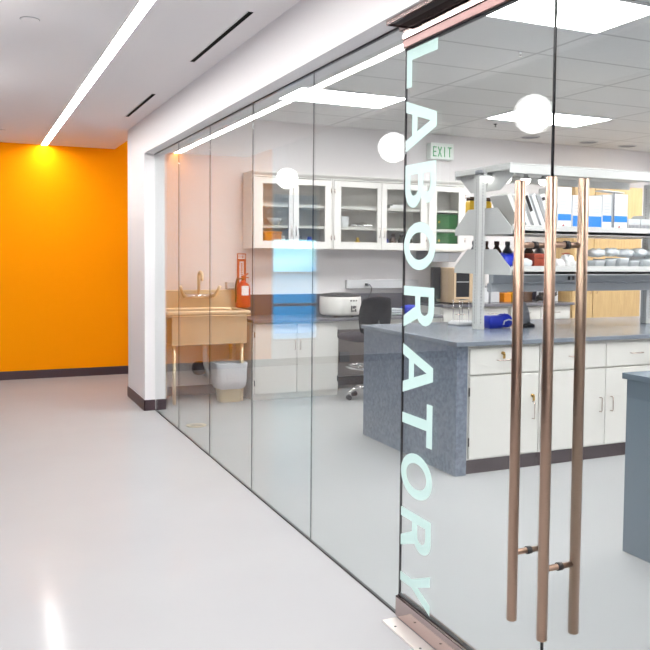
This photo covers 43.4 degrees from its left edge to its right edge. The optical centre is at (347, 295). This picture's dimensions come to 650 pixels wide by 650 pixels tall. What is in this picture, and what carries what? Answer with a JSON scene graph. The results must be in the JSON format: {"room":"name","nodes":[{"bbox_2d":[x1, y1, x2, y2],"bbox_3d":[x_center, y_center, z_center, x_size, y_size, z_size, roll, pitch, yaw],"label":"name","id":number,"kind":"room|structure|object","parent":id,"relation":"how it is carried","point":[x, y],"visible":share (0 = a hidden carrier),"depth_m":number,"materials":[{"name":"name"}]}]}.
{"room":"laboratory building corridor","nodes":[
{"label":"laboratory building corridor","id":0,"kind":"room"},
{"bbox_2d":[0,140,127,371],"bbox_3d":[-2.483,-0.756,10.239,5.050,3.450,0.150,-1,3,-25],"label":"wall","id":1,"kind":"structure","parent":0,"point":[64,209],"depth_m":9.75,"materials":[{"name":"orange paint"}]},
{"bbox_2d":[0,366,127,379],"bbox_3d":[-2.465,0.921,10.249,5.050,0.100,0.012,-1,3,-25],"label":"baseboard","id":2,"kind":"structure","parent":1,"relation":"attached to","point":[112,370],"depth_m":9.80,"materials":[{"name":"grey rubber"}]},
{"bbox_2d":[128,119,165,408],"bbox_3d":[-2.007,-0.646,8.120,0.198,3.450,0.880,-1,3,-25],"label":"wall column","id":3,"kind":"structure","parent":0,"point":[146,171],"depth_m":7.79,"materials":[{"name":"white paint"}]},
{"bbox_2d":[127,386,165,410],"bbox_3d":[-2.028,1.025,8.200,0.208,0.102,0.900,-1,3,-25],"label":"baseboard","id":4,"kind":"structure","parent":3,"relation":"attached to","point":[146,405],"depth_m":7.82,"materials":[{"name":"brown rubber"}]},
{"bbox_2d":[0,0,299,148],"bbox_3d":[-0.739,-1.496,3.374,1.740,0.120,13.680,-1,3,-25],"label":"ceiling","id":5,"kind":"structure","parent":0,"point":[44,63],"depth_m":5.26,"materials":[{"name":"white paint"}]},
{"bbox_2d":[20,16,39,22],"bbox_3d":[-1.722,-1.493,4.419,0.102,0.008,0.102,-1,3,-25],"label":"sprinkler cover","id":6,"kind":"object","parent":5,"relation":"attached to","point":[25,18],"visible":1,"depth_m":4.40,"materials":[{"name":"white paint"}]},
{"bbox_2d":[40,0,156,144],"bbox_3d":[-0.729,-1.438,3.490,0.078,0.006,13.476,-1,3,-25],"label":"recessed light","id":7,"kind":"object","parent":5,"relation":"in","point":[142,7],"visible":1,"depth_m":5.28,"materials":[{"name":"white paint"}]},
{"bbox_2d":[125,94,155,116],"bbox_3d":[-1.788,-1.622,6.999,0.038,0.006,1.188,-1,3,-25],"label":"ceiling vent","id":8,"kind":"object","parent":5,"relation":"in","point":[150,96],"visible":1,"depth_m":6.94,"materials":[{"name":"black metal"}]},
{"bbox_2d":[189,11,253,62],"bbox_3d":[-0.763,-1.503,4.798,0.038,0.006,1.228,-1,3,-25],"label":"ceiling vent","id":9,"kind":"object","parent":5,"relation":"in","point":[246,15],"visible":1,"depth_m":4.70,"materials":[{"name":"black metal"}]},
{"bbox_2d":[144,0,422,154],"bbox_3d":[0.549,-1.567,2.595,0.198,1.016,11.190,-1,3,-25],"label":"beam","id":10,"kind":"structure","parent":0,"point":[311,34],"depth_m":4.41,"materials":[{"name":"white paint"}]},
{"bbox_2d":[178,143,178,359],"bbox_3d":[-1.423,-0.072,6.882,0.006,2.413,0.003,-1,3,-25],"label":"trim","id":11,"kind":"structure","parent":10,"relation":"attached to","point":[178,143],"depth_m":6.87,"materials":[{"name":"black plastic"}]},
{"bbox_2d":[209,126,210,453],"bbox_3d":[-1.012,-0.025,5.999,0.006,2.413,0.003,-1,3,-25],"label":"trim","id":12,"kind":"structure","parent":10,"relation":"attached to","point":[210,126],"depth_m":6.01,"materials":[{"name":"black plastic"}]},
{"bbox_2d":[251,104,253,487],"bbox_3d":[-0.596,0.024,5.105,0.006,2.413,0.003,-1,3,-25],"label":"trim","id":13,"kind":"structure","parent":10,"relation":"attached to","point":[253,104],"depth_m":5.10,"materials":[{"name":"black plastic"}]},
{"bbox_2d":[154,27,398,154],"bbox_3d":[-0.788,-1.210,5.485,0.014,0.008,4.865,-1,3,-25],"label":"trim","id":14,"kind":"structure","parent":10,"relation":"attached to","point":[392,31],"depth_m":4.29,"materials":[{"name":"grey metal"}]},
{"bbox_2d":[310,74,314,534],"bbox_3d":[-0.181,0.072,4.216,0.006,2.413,0.003,-1,3,-25],"label":"trim","id":15,"kind":"structure","parent":10,"relation":"attached to","point":[314,74],"depth_m":4.21,"materials":[{"name":"black plastic"}]},
{"bbox_2d":[399,61,405,549],"bbox_3d":[0.227,0.119,3.339,0.006,2.413,0.003,-1,3,-25],"label":"trim","id":16,"kind":"structure","parent":10,"relation":"attached to","point":[405,61],"depth_m":3.33,"materials":[{"name":"black plastic"}]},
{"bbox_2d":[386,0,461,31],"bbox_3d":[1.020,-0.982,1.490,0.079,0.034,3.935,-1,3,-25],"label":"trim","id":17,"kind":"structure","parent":10,"relation":"attached to","point":[448,3],"depth_m":3.09,"materials":[{"name":"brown metal"}]},
{"bbox_2d":[395,0,544,649],"bbox_3d":[0.421,0.144,2.921,0.152,2.416,0.915,-1,3,-25],"label":"door","id":18,"kind":"structure","parent":10,"relation":"in","point":[420,39],"depth_m":3.12,"materials":[{"name":"clear glass"}]},
{"bbox_2d":[540,3,554,649],"bbox_3d":[0.615,0.170,2.505,0.006,2.225,0.002,-1,3,-25],"label":"door frame","id":19,"kind":"structure","parent":10,"relation":"attached to","point":[554,3],"depth_m":2.47,"materials":[{"name":"black metal"}]},
{"bbox_2d":[536,0,589,649],"bbox_3d":[0.809,0.189,2.089,0.152,2.416,0.913,-1,3,-25],"label":"door","id":20,"kind":"structure","parent":10,"relation":"in","point":[573,564],"depth_m":2.43,"materials":[{"name":"clear glass"}]},
{"bbox_2d":[0,374,649,649],"bbox_3d":[0.978,1.347,4.339,12.200,0.100,14.100,-1,3,-25],"label":"floor","id":21,"kind":"structure","parent":0,"point":[118,531],"depth_m":4.40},
{"bbox_2d":[166,290,250,404],"bbox_3d":[-1.491,0.514,8.384,0.863,1.116,0.590,-1,3,-25],"label":"sink","id":22,"kind":"object","parent":21,"relation":"on","point":[228,323],"visible":0.8,"depth_m":8.24,"materials":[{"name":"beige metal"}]},
{"bbox_2d":[179,270,221,298],"bbox_3d":[-1.545,-0.111,8.514,0.454,0.301,0.244,-1,3,-25],"label":"faucet","id":23,"kind":"object","parent":22,"relation":"attached to","point":[200,273],"visible":0.98,"depth_m":8.53,"materials":[{"name":"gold metal"}]},
{"bbox_2d":[166,310,250,345],"bbox_3d":[-1.477,0.328,8.338,0.855,0.308,0.512,-1,3,-25],"label":"basin","id":24,"kind":"object","parent":22,"relation":"in","point":[226,326],"depth_m":8.14,"materials":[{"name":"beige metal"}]},
{"bbox_2d":[210,359,246,402],"bbox_3d":[-1.211,0.873,8.318,0.334,0.412,0.278,-1,3,-25],"label":"waste bin","id":25,"kind":"object","parent":21,"relation":"on","point":[228,376],"visible":0.99,"depth_m":8.22,"materials":[{"name":"beige plastic"}]},
{"bbox_2d":[155,409,394,612],"bbox_3d":[-0.812,1.213,5.604,0.012,0.008,4.865,-1,3,-25],"label":"trim","id":26,"kind":"structure","parent":21,"relation":"on","point":[359,581],"depth_m":4.44,"materials":[{"name":"black metal"}]},
{"bbox_2d":[236,321,338,399],"bbox_3d":[-0.644,0.662,8.764,0.963,0.800,0.612,-1,3,-25],"label":"base cabinet","id":27,"kind":"object","parent":21,"relation":"on","point":[281,352],"visible":0.94,"depth_m":8.50,"materials":[{"name":"white wood"}]},
{"bbox_2d":[241,293,442,322],"bbox_3d":[-0.066,0.125,9.006,2.248,0.260,0.616,-1,3,-25],"label":"countertop","id":28,"kind":"structure","parent":27,"relation":"on","point":[267,308],"depth_m":9.00,"materials":[{"name":"grey"}]},
{"bbox_2d":[319,292,360,316],"bbox_3d":[-0.079,0.099,8.901,0.456,0.258,0.461,-1,3,-25],"label":"centrifuge","id":29,"kind":"object","parent":28,"relation":"on","point":[336,304],"visible":1,"depth_m":8.71,"materials":[{"name":"white plastic"}]},
{"bbox_2d":[338,318,439,375],"bbox_3d":[0.355,0.592,9.268,1.275,0.690,0.565,-1,3,-25],"label":"apron","id":30,"kind":"object","parent":28,"relation":"attached to","point":[349,352],"visible":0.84,"depth_m":9.37,"materials":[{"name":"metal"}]},
{"bbox_2d":[337,297,391,399],"bbox_3d":[0.205,0.543,8.456,0.573,1.084,0.593,-1,3,-25],"label":"chair","id":31,"kind":"object","parent":21,"relation":"on","point":[373,310],"visible":0.44,"depth_m":8.22,"materials":[{"name":"black plastic"}]},
{"bbox_2d":[382,617,433,649],"bbox_3d":[0.584,1.370,2.475,0.066,0.030,1.955,-1,3,-25],"label":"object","id":32,"kind":"structure","parent":21,"relation":"on","point":[404,632],"depth_m":3.22,"materials":[{"name":"white metal"}]},
{"bbox_2d":[363,329,467,476],"bbox_3d":[0.474,0.756,6.187,0.088,0.888,1.430,-1,3,-25],"label":"island end panel","id":33,"kind":"object","parent":21,"relation":"on","point":[447,393],"visible":0.86,"depth_m":5.97,"materials":[{"name":"grey laminate"}]},
{"bbox_2d":[420,305,507,321],"bbox_3d":[1.367,0.578,9.695,0.920,0.915,0.612,-1,3,-25],"label":"base cabinet","id":34,"kind":"object","parent":21,"relation":"on","point":[447,313],"visible":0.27,"depth_m":9.37,"materials":[{"name":"white metal"}]},
{"bbox_2d":[420,287,574,307],"bbox_3d":[1.808,0.013,9.872,1.878,0.205,0.616,-1,3,-25],"label":"countertop","id":35,"kind":"structure","parent":34,"relation":"on","point":[424,301],"depth_m":9.73,"materials":[{"name":"grey"}]},
{"bbox_2d":[430,267,440,303],"bbox_3d":[1.024,-0.119,9.505,0.105,0.422,0.120,-1,3,-25],"label":"display","id":36,"kind":"object","parent":35,"relation":"on","point":[435,275],"visible":0.78,"depth_m":9.48,"materials":[{"name":"black plastic"}]},
{"bbox_2d":[436,267,472,303],"bbox_3d":[1.235,-0.118,9.579,0.280,0.416,0.485,-1,3,-25],"label":"oven","id":37,"kind":"object","parent":35,"relation":"on","point":[453,285],"visible":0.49,"depth_m":9.38,"materials":[{"name":"beige metal"}]},
{"bbox_2d":[485,285,498,301],"bbox_3d":[1.742,-0.020,9.867,0.136,0.200,0.156,-1,3,-25],"label":"box","id":38,"kind":"object","parent":35,"relation":"on","point":[493,296],"visible":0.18,"depth_m":9.80,"materials":[{"name":"white cardboard"}]},
{"bbox_2d":[499,293,511,301],"bbox_3d":[1.908,0.026,9.891,0.106,0.110,0.126,-1,3,-25],"label":"box","id":39,"kind":"object","parent":35,"relation":"on","point":[503,297],"visible":0.84,"depth_m":9.84,"materials":[{"name":"orange cardboard"}]},
{"bbox_2d":[523,292,532,301],"bbox_3d":[2.159,0.015,10.063,0.186,0.120,0.166,-1,3,-25],"label":"box","id":40,"kind":"object","parent":35,"relation":"on","point":[527,296],"visible":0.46,"depth_m":10.00,"materials":[{"name":"brown cardboard"}]},
{"bbox_2d":[466,343,538,473],"bbox_3d":[0.956,0.772,5.983,0.608,0.885,0.727,-1,3,-25],"label":"base cabinet","id":41,"kind":"object","parent":21,"relation":"on","point":[489,367],"visible":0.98,"depth_m":5.66,"materials":[{"name":"white wood"}]},
{"bbox_2d":[361,316,649,346],"bbox_3d":[2.070,0.275,6.903,3.632,0.032,1.472,-1,3,-25],"label":"countertop","id":42,"kind":"structure","parent":41,"relation":"on","point":[600,328],"depth_m":6.30,"materials":[{"name":"grey stone"}]},
{"bbox_2d":[448,299,471,325],"bbox_3d":[0.995,0.140,6.877,0.250,0.215,0.190,-1,3,-25],"label":"balance","id":43,"kind":"object","parent":42,"relation":"on","point":[459,322],"visible":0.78,"depth_m":6.82,"materials":[{"name":"grey plastic"}]},
{"bbox_2d":[484,313,511,328],"bbox_3d":[1.232,0.205,6.598,0.234,0.118,0.131,-1,3,-25],"label":"box","id":44,"kind":"object","parent":42,"relation":"on","point":[500,320],"visible":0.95,"depth_m":6.56,"materials":[{"name":"blue plastic"}]},
{"bbox_2d":[523,302,534,327],"bbox_3d":[1.452,0.157,6.726,0.150,0.205,0.140,-1,3,-25],"label":"instrument","id":45,"kind":"object","parent":42,"relation":"on","point":[527,323],"visible":0.52,"depth_m":6.70,"materials":[{"name":"black plastic"}]},
{"bbox_2d":[454,162,649,329],"bbox_3d":[1.877,-0.381,6.834,1.924,1.278,0.790,-1,3,-25],"label":"rack","id":46,"kind":"object","parent":42,"relation":"on","point":[481,222],"visible":0.94,"depth_m":6.46,"materials":[{"name":"grey metal"}]},
{"bbox_2d":[465,197,473,213],"bbox_3d":[1.023,-0.667,6.736,0.076,0.285,0.076,-1,3,-25],"label":"bottle","id":47,"kind":"object","parent":46,"relation":"on","point":[469,205],"visible":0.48,"depth_m":6.70,"materials":[{"name":"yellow plastic"}]},
{"bbox_2d":[480,168,491,182],"bbox_3d":[1.079,-0.933,6.355,0.088,0.108,0.087,-1,3,-25],"label":"puck light","id":48,"kind":"object","parent":46,"relation":"attached to","point":[485,178],"visible":1,"depth_m":6.33,"materials":[{"name":"grey plastic"}]},
{"bbox_2d":[489,192,514,225],"bbox_3d":[1.227,-0.642,6.272,0.172,0.281,0.240,-1,3,-25],"label":"binder","id":49,"kind":"object","parent":46,"relation":"in","point":[505,202],"visible":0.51,"depth_m":6.22,"materials":[{"name":"white plastic"}]},
{"bbox_2d":[500,252,513,266],"bbox_3d":[1.249,-0.266,6.368,0.222,0.140,0.208,-1,3,-25],"label":"bag","id":50,"kind":"object","parent":46,"relation":"on","point":[508,257],"visible":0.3,"depth_m":6.27,"materials":[{"name":"blue plastic"}]},
{"bbox_2d":[525,193,538,224],"bbox_3d":[1.363,-0.645,6.344,0.163,0.284,0.240,-1,3,-25],"label":"binder","id":51,"kind":"object","parent":46,"relation":"on","point":[528,205],"visible":0.23,"depth_m":6.24,"materials":[{"name":"white plastic"}]},
{"bbox_2d":[524,253,543,265],"bbox_3d":[1.492,-0.261,6.402,0.200,0.135,0.170,-1,3,-25],"label":"box","id":52,"kind":"object","parent":46,"relation":"on","point":[537,258],"visible":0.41,"depth_m":6.31,"materials":[{"name":"red cardboard"}]},
{"bbox_2d":[529,193,544,224],"bbox_3d":[1.428,-0.647,6.379,0.163,0.284,0.240,-1,3,-25],"label":"binder","id":53,"kind":"object","parent":46,"relation":"in","point":[533,197],"visible":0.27,"depth_m":6.27,"materials":[{"name":"white plastic"}]},
{"bbox_2d":[536,193,545,218],"bbox_3d":[1.500,-0.650,6.417,0.150,0.288,0.240,-1,3,-25],"label":"binder","id":54,"kind":"object","parent":46,"relation":"on","point":[541,197],"visible":0.28,"depth_m":6.29,"materials":[{"name":"white plastic"}]},
{"bbox_2d":[456,225,649,238],"bbox_3d":[1.869,-0.526,6.828,1.760,0.068,0.780,-1,3,-25],"label":"shelf","id":55,"kind":"object","parent":46,"relation":"attached to","point":[461,230],"depth_m":6.49,"materials":[{"name":"grey metal"}]},
{"bbox_2d":[539,187,571,225],"bbox_3d":[1.644,-0.678,6.471,0.135,0.345,0.242,-1,3,-25],"label":"carton","id":56,"kind":"object","parent":46,"relation":"on","point":[564,194],"visible":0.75,"depth_m":6.36,"materials":[{"name":"white cardboard"}]},
{"bbox_2d":[561,254,574,265],"bbox_3d":[1.750,-0.265,6.489,0.110,0.138,0.128,-1,3,-25],"label":"bag","id":57,"kind":"object","parent":46,"relation":"on","point":[569,260],"visible":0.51,"depth_m":6.44,"materials":[{"name":"white plastic"}]},
{"bbox_2d":[571,195,577,225],"bbox_3d":[1.783,-0.650,6.538,0.148,0.285,0.242,-1,3,-25],"label":"carton","id":58,"kind":"object","parent":46,"relation":"on","point":[574,207],"visible":0.27,"depth_m":6.41,"materials":[{"name":"white cardboard"}]},
{"bbox_2d":[511,266,649,274],"bbox_3d":[1.866,-0.216,6.844,1.760,0.068,0.780,-1,3,-25],"label":"shelf","id":59,"kind":"object","parent":46,"relation":"attached to","point":[528,270],"depth_m":6.47,"materials":[{"name":"grey metal"}]},
{"bbox_2d":[588,196,601,226],"bbox_3d":[1.918,-0.652,6.601,0.140,0.285,0.242,-1,3,-25],"label":"carton","id":60,"kind":"object","parent":46,"relation":"on","point":[595,202],"visible":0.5,"depth_m":6.49,"materials":[{"name":"white cardboard"}]},
{"bbox_2d":[588,260,605,265],"bbox_3d":[1.994,-0.241,6.615,0.120,0.085,0.180,-1,3,-25],"label":"plastic tray","id":61,"kind":"object","parent":46,"relation":"in","point":[590,262],"visible":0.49,"depth_m":6.54,"materials":[{"name":"white plastic"}]},
{"bbox_2d":[588,248,604,256],"bbox_3d":[2.022,-0.347,6.625,0.142,0.074,0.158,-1,3,-25],"label":"bag","id":62,"kind":"object","parent":61,"relation":"on","point":[592,252],"visible":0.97,"depth_m":6.58,"materials":[{"name":"white plastic"}]},
{"bbox_2d":[594,195,611,226],"bbox_3d":[2.033,-0.661,6.653,0.097,0.300,0.242,-1,3,-25],"label":"carton","id":63,"kind":"object","parent":46,"relation":"on","point":[606,214],"visible":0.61,"depth_m":6.54,"materials":[{"name":"white cardboard"}]},
{"bbox_2d":[593,259,616,265],"bbox_3d":[2.103,-0.248,6.676,0.120,0.095,0.180,-1,3,-25],"label":"plastic tray","id":64,"kind":"object","parent":46,"relation":"in","point":[609,262],"visible":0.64,"depth_m":6.60,"materials":[{"name":"white plastic"}]},
{"bbox_2d":[603,248,619,256],"bbox_3d":[2.158,-0.355,6.692,0.145,0.073,0.159,-1,3,-25],"label":"bag","id":65,"kind":"object","parent":64,"relation":"on","point":[609,252],"visible":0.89,"depth_m":6.63,"materials":[{"name":"white plastic"}]},
{"bbox_2d":[605,258,628,265],"bbox_3d":[2.221,-0.254,6.720,0.120,0.105,0.180,-1,3,-25],"label":"plastic tray","id":66,"kind":"object","parent":46,"relation":"in","point":[620,261],"visible":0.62,"depth_m":6.64,"materials":[{"name":"white plastic"}]},
{"bbox_2d":[608,194,627,227],"bbox_3d":[2.160,-0.668,6.712,0.152,0.310,0.242,-1,3,-25],"label":"carton","id":67,"kind":"object","parent":46,"relation":"on","point":[621,201],"visible":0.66,"depth_m":6.60,"materials":[{"name":"white cardboard"}]},
{"bbox_2d":[627,219,639,227],"bbox_3d":[2.321,-0.569,6.727,0.129,0.115,0.124,-1,3,-25],"label":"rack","id":68,"kind":"object","parent":46,"relation":"on","point":[631,223],"visible":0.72,"depth_m":6.67,"materials":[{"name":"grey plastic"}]},
{"bbox_2d":[628,261,639,265],"bbox_3d":[2.330,-0.246,6.782,0.120,0.085,0.180,-1,3,-25],"label":"plastic tray","id":69,"kind":"object","parent":46,"relation":"in","point":[630,263],"visible":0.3,"depth_m":6.70,"materials":[{"name":"white plastic"}]},
{"bbox_2d":[617,249,633,256],"bbox_3d":[2.290,-0.351,6.753,0.138,0.074,0.157,-1,3,-25],"label":"bag","id":70,"kind":"object","parent":69,"relation":"on","point":[623,252],"visible":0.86,"depth_m":6.70,"materials":[{"name":"white plastic"}]},
{"bbox_2d":[629,259,649,265],"bbox_3d":[2.448,-0.252,6.825,0.120,0.095,0.180,-1,3,-25],"label":"plastic tray","id":71,"kind":"object","parent":46,"relation":"in","point":[642,262],"visible":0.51,"depth_m":6.75,"materials":[{"name":"white plastic"}]},
{"bbox_2d":[631,248,647,256],"bbox_3d":[2.429,-0.359,6.818,0.142,0.074,0.160,-1,3,-25],"label":"bag","id":72,"kind":"object","parent":71,"relation":"on","point":[638,252],"visible":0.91,"depth_m":6.76,"materials":[{"name":"white plastic"}]},
{"bbox_2d":[640,219,649,228],"bbox_3d":[2.443,-0.571,6.784,0.129,0.115,0.124,-1,3,-25],"label":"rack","id":73,"kind":"object","parent":46,"relation":"on","point":[644,223],"visible":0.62,"depth_m":6.72,"materials":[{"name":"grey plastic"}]},
{"bbox_2d":[508,305,569,319],"bbox_3d":[2.210,0.567,10.088,0.920,0.915,0.612,-1,3,-25],"label":"base cabinet","id":74,"kind":"object","parent":21,"relation":"on","point":[561,311],"visible":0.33,"depth_m":9.84,"materials":[{"name":"white wood"}]},
{"bbox_2d":[536,338,649,465],"bbox_3d":[1.776,0.761,6.365,1.190,0.885,0.727,-1,3,-25],"label":"base cabinet","id":75,"kind":"object","parent":21,"relation":"on","point":[605,392],"visible":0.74,"depth_m":6.03,"materials":[{"name":"white wood"}]},
{"bbox_2d":[556,186,642,317],"bbox_3d":[3.207,-0.191,10.567,1.130,2.400,0.510,-1,3,-25],"label":"tall cabinet","id":76,"kind":"object","parent":21,"relation":"on","point":[619,303],"visible":0.23,"depth_m":10.39,"materials":[{"name":"brown wood"}]},
{"bbox_2d":[622,371,649,562],"bbox_3d":[3.158,0.868,4.154,3.192,0.918,1.515,-1,3,-25],"label":"end panel","id":77,"kind":"object","parent":21,"relation":"on","point":[636,516],"visible":1,"depth_m":4.08,"materials":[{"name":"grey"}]},
{"bbox_2d":[622,371,649,383],"bbox_3d":[3.162,0.425,4.132,3.192,0.032,1.515,-1,3,-25],"label":"island countertop","id":78,"kind":"structure","parent":77,"relation":"on","point":[639,376],"depth_m":4.08,"materials":[{"name":"grey"}]},
{"bbox_2d":[165,119,649,386],"bbox_3d":[1.147,-0.707,9.978,7.090,3.450,0.170,-1,3,-25],"label":"wall","id":79,"kind":"structure","parent":0,"point":[209,243],"depth_m":9.04,"materials":[{"name":"white paint"}]},
{"bbox_2d":[166,290,234,307],"bbox_3d":[-1.603,0.051,8.611,0.863,0.216,0.036,-1,3,-25],"label":"backsplash","id":80,"kind":"structure","parent":79,"relation":"attached to","point":[224,298],"depth_m":8.62,"materials":[{"name":"beige metal"}]},
{"bbox_2d":[237,253,245,283],"bbox_3d":[-1.146,-0.265,8.826,0.100,0.375,0.012,-1,3,-25],"label":"sign","id":81,"kind":"object","parent":79,"relation":"attached to","point":[241,258],"visible":0.77,"depth_m":8.82,"materials":[{"name":"orange"}]},
{"bbox_2d":[235,273,249,307],"bbox_3d":[-1.122,-0.054,8.764,0.160,0.371,0.176,1,3,1],"label":"fire extinguisher","id":82,"kind":"object","parent":79,"relation":"attached to","point":[242,289],"visible":0.99,"depth_m":8.69,"materials":[{"name":"red metal"}]},
{"bbox_2d":[167,375,363,395],"bbox_3d":[1.078,0.971,9.937,6.890,0.100,0.010,-1,3,-25],"label":"baseboard","id":83,"kind":"structure","parent":79,"relation":"attached to","point":[343,380],"depth_m":8.72,"materials":[{"name":"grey rubber"}]},
{"bbox_2d":[243,170,333,248],"bbox_3d":[-0.639,-0.909,8.840,0.924,0.813,0.356,-1,3,-25],"label":"upper cabinet","id":84,"kind":"object","parent":79,"relation":"attached to","point":[288,196],"visible":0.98,"depth_m":8.79,"materials":[{"name":"white wood"}]},
{"bbox_2d":[263,231,281,240],"bbox_3d":[-0.832,-0.612,8.780,0.200,0.152,0.190,-1,3,-25],"label":"storage box","id":85,"kind":"object","parent":84,"relation":"in","point":[267,235],"visible":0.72,"depth_m":8.69,"materials":[{"name":"orange plastic"}]},
{"bbox_2d":[267,218,281,224],"bbox_3d":[-0.789,-0.794,8.790,0.160,0.080,0.160,-1,3,-25],"label":"glass bowl","id":86,"kind":"object","parent":84,"relation":"on","point":[272,221],"visible":0.87,"depth_m":8.74,"materials":[{"name":"clear glass"}]},
{"bbox_2d":[263,203,323,209],"bbox_3d":[-0.648,-0.965,8.858,0.878,0.030,0.282,-1,3,-25],"label":"shelf","id":87,"kind":"object","parent":84,"relation":"attached to","point":[266,206],"depth_m":8.82,"materials":[{"name":"white"}]},
{"bbox_2d":[263,225,323,229],"bbox_3d":[-0.650,-0.740,8.870,0.878,0.030,0.282,-1,3,-25],"label":"shelf","id":88,"kind":"object","parent":84,"relation":"attached to","point":[265,227],"depth_m":8.81,"materials":[{"name":"white wood"}]},
{"bbox_2d":[241,293,414,314],"bbox_3d":[-0.183,0.094,9.280,2.230,0.228,0.018,-1,3,-25],"label":"backsplash","id":89,"kind":"structure","parent":79,"relation":"attached to","point":[263,304],"depth_m":9.08,"materials":[{"name":"grey"}]},
{"bbox_2d":[321,175,429,250],"bbox_3d":[0.323,-0.922,9.288,1.202,0.813,0.356,-1,3,-25],"label":"upper cabinet","id":90,"kind":"object","parent":79,"relation":"attached to","point":[365,199],"visible":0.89,"depth_m":9.30,"materials":[{"name":"white wood"}]},
{"bbox_2d":[341,216,347,226],"bbox_3d":[-0.059,-0.823,9.128,0.090,0.119,0.140,-1,3,-25],"label":"box","id":91,"kind":"object","parent":90,"relation":"on","point":[344,219],"visible":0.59,"depth_m":9.06,"materials":[{"name":"white cardboard"}]},
{"bbox_2d":[348,222,372,227],"bbox_3d":[0.144,-0.798,9.202,0.260,0.066,0.180,-1,3,-25],"label":"tray","id":92,"kind":"object","parent":90,"relation":"on","point":[356,224],"visible":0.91,"depth_m":9.14,"materials":[{"name":"silver metal"}]},
{"bbox_2d":[341,227,408,231],"bbox_3d":[0.312,-0.753,9.317,1.156,0.030,0.282,-1,3,-25],"label":"shelf","id":93,"kind":"object","parent":90,"relation":"attached to","point":[343,229],"depth_m":9.24,"materials":[{"name":"white wood"}]},
{"bbox_2d":[341,206,419,212],"bbox_3d":[0.314,-0.978,9.306,1.156,0.030,0.282,-1,3,-25],"label":"shelf","id":94,"kind":"object","parent":90,"relation":"attached to","point":[344,209],"depth_m":9.27,"materials":[{"name":"white"}]},
{"bbox_2d":[345,280,417,288],"bbox_3d":[0.415,-0.131,9.517,0.940,0.100,0.097,-1,3,-25],"label":"cable raceway","id":95,"kind":"object","parent":79,"relation":"attached to","point":[349,284],"depth_m":9.48,"materials":[{"name":"grey plastic"}]},
{"bbox_2d":[416,251,463,261],"bbox_3d":[1.095,-0.468,9.692,0.490,0.138,0.288,-1,3,-25],"label":"vent hood","id":96,"kind":"object","parent":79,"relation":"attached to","point":[439,256],"visible":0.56,"depth_m":9.58,"materials":[{"name":"white metal"}]},
{"bbox_2d":[427,142,453,160],"bbox_3d":[1.110,-1.718,9.755,0.320,0.190,0.104,-1,3,-25],"label":"exit sign","id":97,"kind":"object","parent":79,"relation":"attached to","point":[435,151],"visible":1,"depth_m":9.71,"materials":[{"name":"white plastic"}]},
{"bbox_2d":[427,180,465,250],"bbox_3d":[1.102,-0.932,9.649,0.519,0.813,0.356,-1,3,-25],"label":"upper cabinet","id":98,"kind":"object","parent":79,"relation":"attached to","point":[449,197],"visible":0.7,"depth_m":9.57,"materials":[{"name":"white wood"}]},
{"bbox_2d":[436,233,456,243],"bbox_3d":[1.098,-0.650,9.682,0.420,0.175,0.240,-1,3,-25],"label":"box","id":99,"kind":"object","parent":98,"relation":"in","point":[441,238],"visible":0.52,"depth_m":9.58,"materials":[{"name":"green"}]},
{"bbox_2d":[436,214,457,229],"bbox_3d":[1.100,-0.867,9.671,0.420,0.175,0.240,-1,3,-25],"label":"box","id":100,"kind":"object","parent":98,"relation":"in","point":[444,221],"visible":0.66,"depth_m":9.58,"materials":[{"name":"green"}]},
{"bbox_2d":[437,210,457,213],"bbox_3d":[1.093,-0.988,9.668,0.473,0.030,0.282,-1,3,-25],"label":"shelf","id":101,"kind":"object","parent":98,"relation":"attached to","point":[438,211],"depth_m":9.57,"materials":[{"name":"white"}]},
{"bbox_2d":[420,287,536,301],"bbox_3d":[1.681,-0.018,10.142,1.878,0.172,0.018,-1,3,-25],"label":"backsplash","id":102,"kind":"structure","parent":79,"relation":"attached to","point":[422,299],"depth_m":9.81,"materials":[{"name":"grey"}]},
{"bbox_2d":[239,0,649,151],"bbox_3d":[3.613,-1.674,4.409,6.890,0.080,11.900,-1,3,-25],"label":"ceiling","id":103,"kind":"structure","parent":0,"point":[476,71],"depth_m":6.93,"materials":[{"name":"tile"}]},
{"bbox_2d":[280,87,409,108],"bbox_3d":[-0.104,-1.819,7.502,1.220,0.010,0.610,-1,3,-25],"label":"recessed light","id":104,"kind":"object","parent":103,"relation":"in","point":[304,94],"visible":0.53,"depth_m":7.51,"materials":[{"name":"white paint"}]},
{"bbox_2d":[484,109,614,126],"bbox_3d":[2.108,-1.848,8.530,1.220,0.010,0.610,-1,3,-25],"label":"recessed light","id":105,"kind":"object","parent":103,"relation":"in","point":[518,115],"visible":1,"depth_m":8.50,"materials":[{"name":"white paint"}]},
{"bbox_2d":[485,0,649,33],"bbox_3d":[1.182,-1.670,4.740,1.220,0.010,0.610,-1,3,-25],"label":"recessed light","id":106,"kind":"object","parent":103,"relation":"in","point":[585,16],"visible":0.67,"depth_m":4.84,"materials":[{"name":"white paint"}]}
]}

